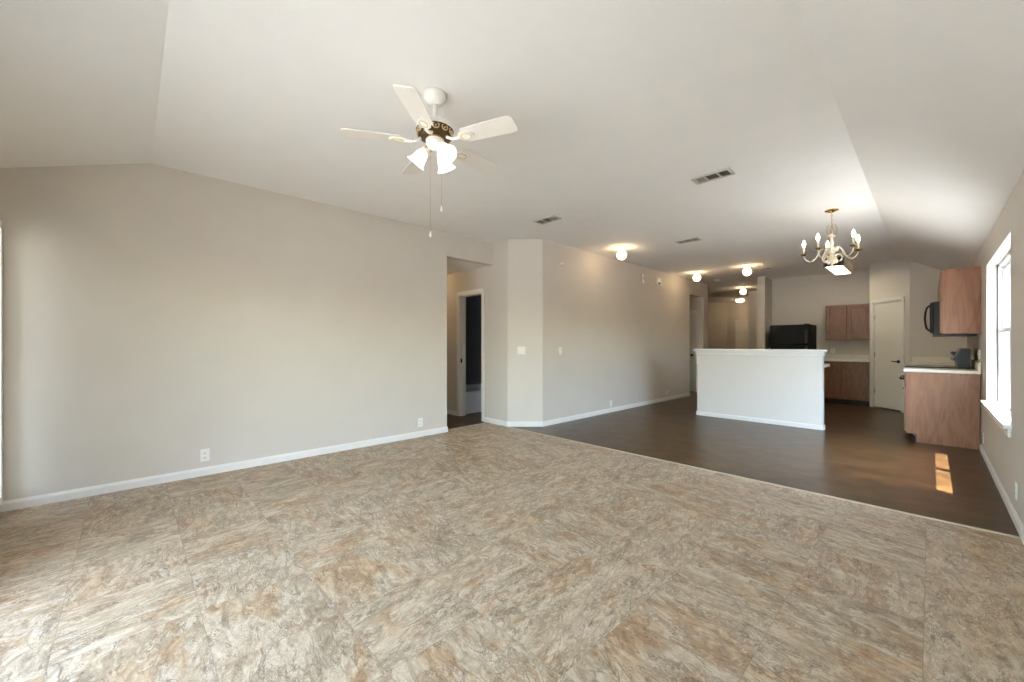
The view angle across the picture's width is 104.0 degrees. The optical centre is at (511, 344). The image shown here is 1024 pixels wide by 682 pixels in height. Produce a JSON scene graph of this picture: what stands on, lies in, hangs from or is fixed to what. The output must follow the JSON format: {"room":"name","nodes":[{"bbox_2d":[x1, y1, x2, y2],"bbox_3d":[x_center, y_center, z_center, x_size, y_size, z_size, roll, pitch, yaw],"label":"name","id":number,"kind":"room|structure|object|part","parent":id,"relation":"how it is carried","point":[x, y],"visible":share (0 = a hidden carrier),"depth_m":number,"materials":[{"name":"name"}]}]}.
{"room":"empty living room","nodes":[
{"label":"empty living room","id":0,"kind":"room"},
{"bbox_2d":[0,163,492,500],"bbox_3d":[-2.075,-0.275,4.491,4.835,2.950,0.120,0,0,-44],"label":"wall","id":1,"kind":"structure","parent":0,"point":[155,316],"depth_m":3.65,"materials":[{"name":"paint"}]},
{"bbox_2d":[200,449,209,461],"bbox_3d":[-2.827,1.015,3.682,0.070,0.114,0.009,0,0,-44],"label":"outlet","id":2,"kind":"object","parent":1,"relation":"attached to","point":[204,453],"visible":1,"depth_m":3.68,"materials":[{"name":"white plastic"}]},
{"bbox_2d":[0,427,447,511],"bbox_3d":[-2.324,1.163,4.245,3.863,0.074,0.138,0,0,-44],"label":"baseboard","id":3,"kind":"structure","parent":1,"relation":"attached to","point":[26,502],"depth_m":3.60,"materials":[{"name":"white paint"}]},
{"bbox_2d":[418,418,422,426],"bbox_3d":[-1.200,1.015,5.237,0.070,0.114,0.009,0,0,-44],"label":"outlet","id":4,"kind":"object","parent":1,"relation":"attached to","point":[420,420],"visible":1,"depth_m":5.24,"materials":[{"name":"white plastic"}]},
{"bbox_2d":[448,422,488,429],"bbox_3d":[-0.662,1.198,5.896,0.850,0.008,0.024,0,0,-44],"label":"trim","id":5,"kind":"structure","parent":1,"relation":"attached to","point":[486,422],"depth_m":5.91,"materials":[{"name":"grey metal"}]},
{"bbox_2d":[447,258,486,274],"bbox_3d":[-1.681,-1.260,6.789,1.090,0.060,2.660,0,0,-44],"label":"ceiling","id":6,"kind":"structure","parent":0,"point":[453,266],"depth_m":6.27,"materials":[{"name":"paint"}]},
{"bbox_2d":[466,295,480,383],"bbox_3d":[-0.906,-0.050,8.374,1.980,2.500,0.120,0,0,-44],"label":"wall","id":7,"kind":"structure","parent":0,"point":[473,303],"depth_m":8.38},
{"bbox_2d":[447,239,507,420],"bbox_3d":[-1.023,-0.275,6.976,0.120,2.950,2.900,0,0,-44],"label":"wall","id":8,"kind":"structure","parent":0,"point":[494,278],"depth_m":6.15,"materials":[{"name":"paint"}]},
{"bbox_2d":[447,409,456,415],"bbox_3d":[-1.507,1.163,7.385,0.014,0.074,1.648,0,0,-44],"label":"baseboard","id":9,"kind":"structure","parent":8,"relation":"attached to","point":[451,412],"depth_m":6.88,"materials":[{"name":"white paint"}]},
{"bbox_2d":[457,288,484,421],"bbox_3d":[-0.642,0.154,6.566,0.136,2.092,0.724,0,0,-44],"label":"door frame","id":10,"kind":"structure","parent":8,"relation":"in","point":[461,296],"depth_m":6.74,"materials":[{"name":"white paint"}]},
{"bbox_2d":[0,0,1023,301],"bbox_3d":[3.112,-1.298,7.657,17.320,0.644,8.030,0,0,-44],"label":"ceiling","id":11,"kind":"structure","parent":0,"point":[905,118],"depth_m":2.51,"materials":[{"name":"paint"}]},
{"bbox_2d":[341,84,517,236],"bbox_3d":[-0.466,-1.116,2.510,1.028,0.888,1.048,0,0,-44],"label":"ceiling fan","id":12,"kind":"object","parent":11,"relation":"hanging from","point":[435,131],"visible":1,"depth_m":2.42,"materials":[{"name":"white wood"}]},
{"bbox_3d":[-0.842,-1.260,2.402,0.335,0.030,0.127,0,0,-13],"label":"blade","id":13,"kind":"part","parent":12,"relation":"part of","materials":[{"name":"white wood"}]},
{"bbox_3d":[-0.513,-1.260,2.113,0.127,0.030,0.335,0,0,5],"label":"blade","id":14,"kind":"part","parent":12,"relation":"part of","materials":[{"name":"white wood"}]},
{"bbox_3d":[-0.668,-1.260,2.804,0.127,0.030,0.335,0,0,-31],"label":"blade","id":15,"kind":"part","parent":12,"relation":"part of","materials":[{"name":"white wood"}]},
{"bbox_3d":[-0.599,-1.163,2.504,0.118,0.129,0.124,0,0,-44],"label":"lamp shade","id":16,"kind":"part","parent":12,"relation":"part of","materials":[{"name":"white glass"}]},
{"bbox_3d":[-0.507,-0.968,2.487,0.001,0.525,0.001,0,0,-44],"label":"pull chain","id":17,"kind":"part","parent":12,"relation":"part of","materials":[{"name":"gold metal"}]},
{"bbox_3d":[-0.478,-1.310,2.483,0.228,0.039,0.228,0,0,-44],"label":"scroll trim","id":18,"kind":"part","parent":12,"relation":"part of","materials":[{"name":"gold metal"}]},
{"bbox_3d":[-0.437,-1.045,2.481,0.001,0.370,0.001,0,0,-44],"label":"pull chain","id":19,"kind":"part","parent":12,"relation":"part of","materials":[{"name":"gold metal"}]},
{"bbox_3d":[-0.412,-1.180,2.415,0.045,0.054,0.052,0,0,-44],"label":"light bulb","id":20,"kind":"part","parent":12,"relation":"part of","materials":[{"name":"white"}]},
{"bbox_3d":[-0.435,-1.163,2.593,0.127,0.129,0.121,0,0,-44],"label":"lamp shade","id":21,"kind":"part","parent":12,"relation":"part of","materials":[{"name":"white glass"}]},
{"bbox_3d":[-0.399,-1.163,2.402,0.124,0.129,0.128,0,0,-44],"label":"lamp shade","id":22,"kind":"part","parent":12,"relation":"part of","materials":[{"name":"white glass"}]},
{"bbox_3d":[-0.233,-1.260,2.763,0.127,0.030,0.335,0,0,41],"label":"blade","id":23,"kind":"part","parent":12,"relation":"part of","materials":[{"name":"white wood"}]},
{"bbox_3d":[-0.136,-1.260,2.336,0.335,0.030,0.127,0,0,23],"label":"blade","id":24,"kind":"part","parent":12,"relation":"part of","materials":[{"name":"white wood"}]},
{"bbox_2d":[533,215,561,223],"bbox_3d":[0.438,-1.553,4.969,0.170,0.014,0.330,0,0,-44],"label":"ceiling vent","id":25,"kind":"object","parent":11,"relation":"in","point":[551,218],"visible":1,"depth_m":4.96,"materials":[{"name":"white metal"}]},
{"bbox_2d":[617,247,626,259],"bbox_3d":[1.758,-1.464,6.411,0.150,0.192,0.150,0,0,-44],"label":"globe light","id":26,"kind":"object","parent":11,"relation":"attached to","point":[621,254],"visible":1,"depth_m":6.36,"materials":[{"name":"white glass"}]},
{"bbox_2d":[675,237,701,243],"bbox_3d":[2.625,-1.553,5.966,0.170,0.014,0.330,0,0,-44],"label":"ceiling vent","id":27,"kind":"object","parent":11,"relation":"in","point":[696,238],"visible":1,"depth_m":5.96,"materials":[{"name":"white metal"}]},
{"bbox_2d":[693,272,700,280],"bbox_3d":[3.972,-1.464,8.595,0.150,0.192,0.150,0,0,-44],"label":"globe light","id":28,"kind":"object","parent":11,"relation":"attached to","point":[696,277],"visible":1,"depth_m":8.55,"materials":[{"name":"white glass"}]},
{"bbox_2d":[691,168,734,184],"bbox_3d":[1.852,-1.553,3.692,0.170,0.014,0.330,0,0,-44],"label":"ceiling vent","id":29,"kind":"object","parent":11,"relation":"in","point":[726,172],"visible":1,"depth_m":3.68,"materials":[{"name":"white metal"}]},
{"bbox_2d":[734,298,745,301],"bbox_3d":[7.690,-1.497,13.490,0.340,0.122,0.340,0,0,-44],"label":"flush light","id":30,"kind":"object","parent":11,"relation":"attached to","point":[737,299],"visible":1,"depth_m":13.40,"materials":[{"name":"white glass"}]},
{"bbox_2d":[740,287,745,294],"bbox_3d":[6.265,-1.464,10.842,0.150,0.192,0.150,0,0,-44],"label":"globe light","id":31,"kind":"object","parent":11,"relation":"attached to","point":[742,291],"visible":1,"depth_m":10.79,"materials":[{"name":"white glass"}]},
{"bbox_2d":[743,265,750,275],"bbox_3d":[4.635,-1.464,7.887,0.150,0.192,0.150,0,0,-44],"label":"globe light","id":32,"kind":"object","parent":11,"relation":"attached to","point":[747,271],"visible":1,"depth_m":7.84,"materials":[{"name":"white glass"}]},
{"bbox_2d":[753,267,773,270],"bbox_3d":[5.129,-1.553,8.166,0.170,0.014,0.330,0,0,-44],"label":"ceiling vent","id":33,"kind":"object","parent":11,"relation":"in","point":[767,267],"visible":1,"depth_m":8.14,"materials":[{"name":"white metal"}]},
{"bbox_2d":[800,208,861,266],"bbox_3d":[3.684,-1.229,4.645,0.580,0.662,0.560,0,0,-44],"label":"chandelier","id":34,"kind":"object","parent":11,"relation":"hanging from","point":[831,258],"visible":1,"depth_m":4.59,"materials":[{"name":"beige metal"}]},
{"bbox_2d":[823,256,852,274],"bbox_3d":[6.184,-1.484,7.569,1.240,0.152,0.290,0,0,-44],"label":"fluorescent light","id":35,"kind":"object","parent":11,"relation":"attached to","point":[844,266],"visible":0.91,"depth_m":7.39,"materials":[{"name":"white plastic"}]},
{"bbox_2d":[0,423,1023,681],"bbox_3d":[-0.293,1.250,2.611,4.815,0.100,5.260,0,0,-44],"label":"floor tile","id":36,"kind":"structure","parent":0,"point":[487,552],"depth_m":2.08,"materials":[{"name":"stone"}]},
{"bbox_2d":[508,239,542,421],"bbox_3d":[0.193,-0.275,5.951,0.517,2.950,0.120,0,0,-1],"label":"wall","id":37,"kind":"structure","parent":0,"point":[525,256],"depth_m":5.89,"materials":[{"name":"paint"}]},
{"bbox_2d":[518,347,525,353],"bbox_3d":[0.141,0.080,5.879,0.116,0.114,0.016,0,0,-1],"label":"light switch","id":38,"kind":"object","parent":37,"relation":"attached to","point":[521,350],"visible":1,"depth_m":5.88,"materials":[{"name":"white plastic"}]},
{"bbox_2d":[543,239,707,420],"bbox_3d":[2.702,-0.275,8.129,6.340,2.950,0.120,0,0,-44],"label":"wall","id":39,"kind":"structure","parent":0,"point":[623,340],"depth_m":7.12,"materials":[{"name":"paint"}]},
{"bbox_2d":[484,392,689,426],"bbox_3d":[1.897,1.163,7.872,5.608,0.074,0.888,0,0,-44],"label":"baseboard","id":40,"kind":"structure","parent":39,"relation":"attached to","point":[599,412],"depth_m":6.37,"materials":[{"name":"white paint"}]},
{"bbox_2d":[656,278,660,285],"bbox_3d":[3.057,-1.320,8.352,0.170,0.150,0.048,0,0,-44],"label":"door chime","id":41,"kind":"object","parent":39,"relation":"attached to","point":[658,280],"visible":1,"depth_m":8.31,"materials":[{"name":"white plastic"}]},
{"bbox_2d":[690,297,697,310],"bbox_3d":[4.298,-0.275,10.715,0.120,2.950,1.645,0,0,-44],"label":"wall","id":42,"kind":"structure","parent":0,"point":[693,301],"depth_m":10.26,"materials":[{"name":"paint"}]},
{"bbox_2d":[690,310,697,391],"bbox_3d":[4.455,0.159,10.523,0.158,2.082,0.864,0,0,-44],"label":"door","id":43,"kind":"structure","parent":42,"relation":"in","point":[693,314],"depth_m":10.29,"materials":[{"name":"white paint"}]},
{"bbox_2d":[708,302,726,348],"bbox_3d":[6.954,-0.275,14.764,1.742,2.950,0.120,0,0,17],"label":"wall","id":44,"kind":"structure","parent":0,"point":[717,311],"depth_m":14.54,"materials":[{"name":"paint"}]},
{"bbox_2d":[447,391,1019,536],"bbox_3d":[4.498,1.250,9.043,13.400,0.099,7.940,0,0,-44],"label":"floor","id":45,"kind":"structure","parent":0,"point":[863,454],"depth_m":4.51,"materials":[{"name":"laminate"}]},
{"bbox_2d":[466,383,480,413],"bbox_3d":[-0.531,1.005,7.909,1.800,0.390,1.050,0,0,-44],"label":"bathtub","id":46,"kind":"object","parent":45,"relation":"on","point":[473,391],"visible":0.06,"depth_m":7.10,"materials":[{"name":"ceramic"}]},
{"bbox_2d":[693,349,826,429],"bbox_3d":[3.819,0.632,6.312,0.255,1.135,1.800,0,0,-44],"label":"breakfast bar","id":47,"kind":"object","parent":45,"relation":"on","point":[785,387],"visible":1,"depth_m":6.15,"materials":[{"name":"white paint"}]},
{"bbox_3d":[3.815,0.134,6.297,0.182,0.063,1.766,0,0,-44],"label":"crown trim","id":48,"kind":"part","parent":47,"relation":"part of","materials":[{"name":"white paint"}]},
{"bbox_3d":[3.815,1.167,6.288,0.135,0.065,1.750,0,0,-44],"label":"baseboard trim","id":49,"kind":"part","parent":47,"relation":"part of","materials":[{"name":"white paint"}]},
{"bbox_2d":[507,426,1020,538],"bbox_3d":[1.548,1.198,4.170,0.024,0.008,4.690,0,0,-44],"label":"trim","id":50,"kind":"structure","parent":45,"relation":"on","point":[507,426],"depth_m":3.23,"materials":[{"name":"beige wood"}]},
{"bbox_2d":[770,323,816,348],"bbox_3d":[6.229,0.374,8.871,0.755,1.652,0.730,0,0,-44],"label":"refrigerator","id":51,"kind":"object","parent":45,"relation":"on","point":[801,336],"visible":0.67,"depth_m":8.63,"materials":[{"name":"black metal"}]},
{"bbox_3d":[6.012,0.552,8.664,0.064,1.095,0.720,0,0,-44],"label":"fridge door","id":52,"kind":"part","parent":51,"relation":"part of","materials":[{"name":"black metal"}]},
{"bbox_3d":[6.012,-0.223,8.664,0.064,0.425,0.720,0,0,-44],"label":"freezer door","id":53,"kind":"part","parent":51,"relation":"part of","materials":[{"name":"black metal"}]},
{"bbox_2d":[824,361,869,405],"bbox_3d":[6.877,0.767,8.325,0.642,0.865,0.885,0,0,-44],"label":"base cabinet","id":54,"kind":"object","parent":45,"relation":"on","point":[844,382],"visible":0.9,"depth_m":8.05,"materials":[{"name":"brown wood"}]},
{"bbox_3d":[6.593,0.797,8.210,0.022,0.555,0.338,0,0,-44],"label":"door","id":55,"kind":"part","parent":54,"relation":"part of","materials":[{"name":"brown wood"}]},
{"bbox_3d":[6.719,0.427,8.081,0.019,0.145,0.700,0,0,-44],"label":"drawer","id":56,"kind":"part","parent":54,"relation":"part of","materials":[{"name":"brown wood"}]},
{"bbox_2d":[824,354,869,361],"bbox_3d":[6.883,0.267,8.332,0.625,0.134,0.893,0,0,-44],"label":"countertop","id":57,"kind":"structure","parent":54,"relation":"on","point":[828,357],"depth_m":8.37,"materials":[{"name":"laminate"}]},
{"bbox_3d":[6.843,0.797,7.949,0.022,0.555,0.338,0,0,-44],"label":"door","id":58,"kind":"part","parent":54,"relation":"part of","materials":[{"name":"brown wood"}]},
{"bbox_2d":[899,348,974,435],"bbox_3d":[5.693,0.620,5.376,0.754,1.160,0.687,0,0,-44],"label":"range","id":59,"kind":"object","parent":45,"relation":"on","point":[961,356],"visible":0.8,"depth_m":4.98,"materials":[{"name":"black metal"}]},
{"bbox_2d":[905,364,974,368],"bbox_3d":[5.713,0.293,5.355,0.754,0.022,0.630,0,0,-44],"label":"cooktop","id":60,"kind":"object","parent":59,"relation":"in","point":[956,366],"depth_m":5.23,"materials":[{"name":"black glass"}]},
{"bbox_2d":[902,372,979,449],"bbox_3d":[5.279,0.767,4.949,0.420,0.865,0.653,0,0,-44],"label":"base cabinet","id":61,"kind":"object","parent":45,"relation":"on","point":[940,408],"visible":0.97,"depth_m":4.79,"materials":[{"name":"brown wood"}]},
{"bbox_3d":[5.080,0.797,5.160,0.392,0.555,0.022,0,0,-44],"label":"door","id":62,"kind":"part","parent":61,"relation":"part of","materials":[{"name":"brown wood"}]},
{"bbox_2d":[903,361,980,373],"bbox_3d":[5.279,0.267,4.935,0.442,0.134,0.638,0,0,-44],"label":"countertop","id":63,"kind":"structure","parent":61,"relation":"on","point":[977,370],"depth_m":4.82,"materials":[{"name":"laminate"}]},
{"bbox_3d":[6.567,0.767,6.180,1.615,0.865,0.653,0,0,-44],"label":"base cabinet","id":64,"kind":"object","parent":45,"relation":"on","visible":0},
{"bbox_2d":[909,357,972,365],"bbox_3d":[6.576,0.267,6.175,1.614,0.134,0.638,0,0,-44],"label":"countertop","id":65,"kind":"structure","parent":64,"relation":"on","point":[915,360],"depth_m":6.69,"materials":[{"name":"laminate"}]},
{"bbox_2d":[727,300,747,348],"bbox_3d":[8.392,-0.275,13.885,0.120,2.950,1.680,0,0,-44],"label":"wall","id":66,"kind":"structure","parent":0,"point":[735,310],"depth_m":14.29,"materials":[{"name":"paint"}]},
{"bbox_2d":[735,320,747,348],"bbox_3d":[8.309,0.159,13.874,0.016,2.082,1.024,0,0,-44],"label":"door","id":67,"kind":"structure","parent":66,"relation":"in","point":[741,326],"depth_m":14.10,"materials":[{"name":"white paint"}]},
{"bbox_2d":[748,291,756,348],"bbox_3d":[8.229,-0.275,12.304,2.900,2.950,0.920,0,0,-44],"label":"wall","id":68,"kind":"structure","parent":0,"point":[752,295],"depth_m":11.55,"materials":[{"name":"paint"}]},
{"bbox_2d":[757,276,771,348],"bbox_3d":[6.636,-0.275,10.041,2.630,2.950,0.150,0,0,-44],"label":"wall","id":69,"kind":"structure","parent":0,"point":[764,284],"depth_m":9.17,"materials":[{"name":"paint"}]},
{"bbox_2d":[772,269,869,354],"bbox_3d":[6.851,-0.275,8.912,0.120,2.950,1.780,0,0,-44],"label":"wall","id":70,"kind":"structure","parent":0,"point":[803,299],"depth_m":8.85,"materials":[{"name":"paint"}]},
{"bbox_2d":[826,303,869,339],"bbox_3d":[7.047,-0.468,8.380,0.322,0.735,0.720,0,0,-44],"label":"upper cabinet","id":71,"kind":"object","parent":70,"relation":"attached to","point":[843,322],"visible":0.99,"depth_m":8.26,"materials":[{"name":"brown wood"}]},
{"bbox_3d":[6.815,-0.468,8.405,0.022,0.699,0.333,0,0,-44],"label":"door","id":72,"kind":"part","parent":71,"relation":"part of","materials":[{"name":"brown wood"}]},
{"bbox_3d":[7.061,-0.468,8.148,0.022,0.699,0.331,0,0,-44],"label":"door","id":73,"kind":"part","parent":71,"relation":"part of","materials":[{"name":"brown wood"}]},
{"bbox_2d":[870,259,909,365],"bbox_3d":[6.998,-0.275,7.374,0.110,2.950,0.806,0,0,1],"label":"wall","id":74,"kind":"structure","parent":0,"point":[890,278],"depth_m":7.26,"materials":[{"name":"paint"}]},
{"bbox_2d":[870,296,904,412],"bbox_3d":[6.977,0.171,7.407,0.153,2.058,0.686,0,0,1],"label":"door","id":75,"kind":"structure","parent":74,"relation":"in","point":[887,319],"depth_m":7.41,"materials":[{"name":"white paint"}]},
{"bbox_2d":[910,261,965,361],"bbox_3d":[7.233,-0.275,6.739,0.110,2.950,0.750,0,0,-44],"label":"wall","id":76,"kind":"structure","parent":0,"point":[924,280],"depth_m":6.84,"materials":[{"name":"paint"}]},
{"bbox_2d":[966,170,1023,525],"bbox_3d":[4.043,-0.275,3.213,11.915,2.950,0.140,0,0,-44],"label":"wall","id":77,"kind":"structure","parent":0,"point":[1006,454],"depth_m":2.83,"materials":[{"name":"paint"}]},
{"bbox_2d":[939,266,980,333],"bbox_3d":[5.397,-0.517,4.829,0.417,0.765,0.319,0,0,-44],"label":"upper cabinet","id":78,"kind":"object","parent":77,"relation":"attached to","point":[959,288],"visible":1,"depth_m":4.68,"materials":[{"name":"brown wood"}]},
{"bbox_3d":[5.295,-0.517,4.937,0.401,0.741,0.022,0,0,-44],"label":"door","id":79,"kind":"part","parent":78,"relation":"part of","materials":[{"name":"brown wood"}]},
{"bbox_2d":[980,230,1011,437],"bbox_3d":[4.287,-0.083,3.475,1.920,1.495,0.182,0,0,-44],"label":"window","id":80,"kind":"structure","parent":77,"relation":"in","point":[998,329],"depth_m":4.02,"materials":[{"name":"white glass"}]},
{"bbox_3d":[4.325,-0.124,3.435,1.796,1.388,0.060,0,0,-44],"label":"frame","id":81,"kind":"part","parent":80,"relation":"part of","materials":[{"name":"plastic"}]},
{"bbox_3d":[4.640,0.190,3.753,0.825,0.700,0.024,0,0,-44],"label":"sash","id":82,"kind":"part","parent":80,"relation":"part of","materials":[{"name":"plastic"}]},
{"bbox_3d":[4.658,-0.452,3.735,0.825,0.663,0.024,0,0,-44],"label":"sash","id":83,"kind":"part","parent":80,"relation":"part of","materials":[{"name":"plastic"}]},
{"bbox_2d":[979,444,1023,544],"bbox_3d":[2.569,1.163,1.911,7.713,0.074,0.014,0,0,-44],"label":"baseboard","id":84,"kind":"structure","parent":77,"relation":"attached to","point":[1013,514],"depth_m":3.02,"materials":[{"name":"white paint"}]},
{"bbox_2d":[1015,481,1017,500],"bbox_3d":[3.382,0.980,2.685,0.070,0.114,0.009,0,0,-44],"label":"outlet","id":85,"kind":"object","parent":77,"relation":"attached to","point":[1016,484],"visible":1,"depth_m":2.66,"materials":[{"name":"white plastic"}]},
{"bbox_3d":[5.825,-0.730,5.238,0.760,0.340,0.319,0,0,-44],"label":"upper cabinet","id":86,"kind":"object","parent":77,"relation":"attached to","visible":0},
{"bbox_2d":[924,302,976,336],"bbox_3d":[5.776,-0.334,5.289,0.752,0.442,0.458,0,0,-44],"label":"microwave","id":87,"kind":"object","parent":86,"relation":"attached to","point":[934,306],"visible":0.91,"depth_m":5.12,"materials":[{"name":"black metal"}]},
{"bbox_3d":[5.546,-0.355,5.342,0.022,0.355,0.064,0,0,-44],"label":"handle","id":88,"kind":"part","parent":87,"relation":"part of","materials":[{"name":"black plastic"}]},
{"bbox_3d":[5.468,-0.352,5.214,0.198,0.395,0.024,0,0,-44],"label":"control panel","id":89,"kind":"part","parent":87,"relation":"part of","materials":[{"name":"grey plastic"}]},
{"bbox_3d":[-1.989,-0.275,1.004,0.140,2.950,5.280,0,0,-44],"label":"wall","id":90,"kind":"structure","parent":0,"visible":0},
{"bbox_2d":[0,219,2,505],"bbox_3d":[-3.627,0.125,2.752,0.124,2.030,0.230,0,0,-44],"label":"window","id":91,"kind":"structure","parent":90,"relation":"in","point":[1,221],"depth_m":2.84,"materials":[{"name":"white paint"}]},
{"label":"outside","id":92,"kind":"structure","parent":0,"visible":0},
{"bbox_2d":[1008,380,1009,399],"bbox_3d":[0.000,1.420,0.000,80.000,0.200,80.000,0,0,-44],"label":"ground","id":93,"kind":"structure","parent":92,"point":[1008,380],"depth_m":11.87,"materials":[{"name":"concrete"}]},
{"bbox_2d":[1008,274,1009,379],"bbox_3d":[25.419,-1.340,12.604,5.830,5.320,15.100,0,0,-44],"label":"wall","id":94,"kind":"structure","parent":93,"relation":"on","point":[1009,274],"depth_m":15.22,"materials":[{"name":"white paint"}]}
]}

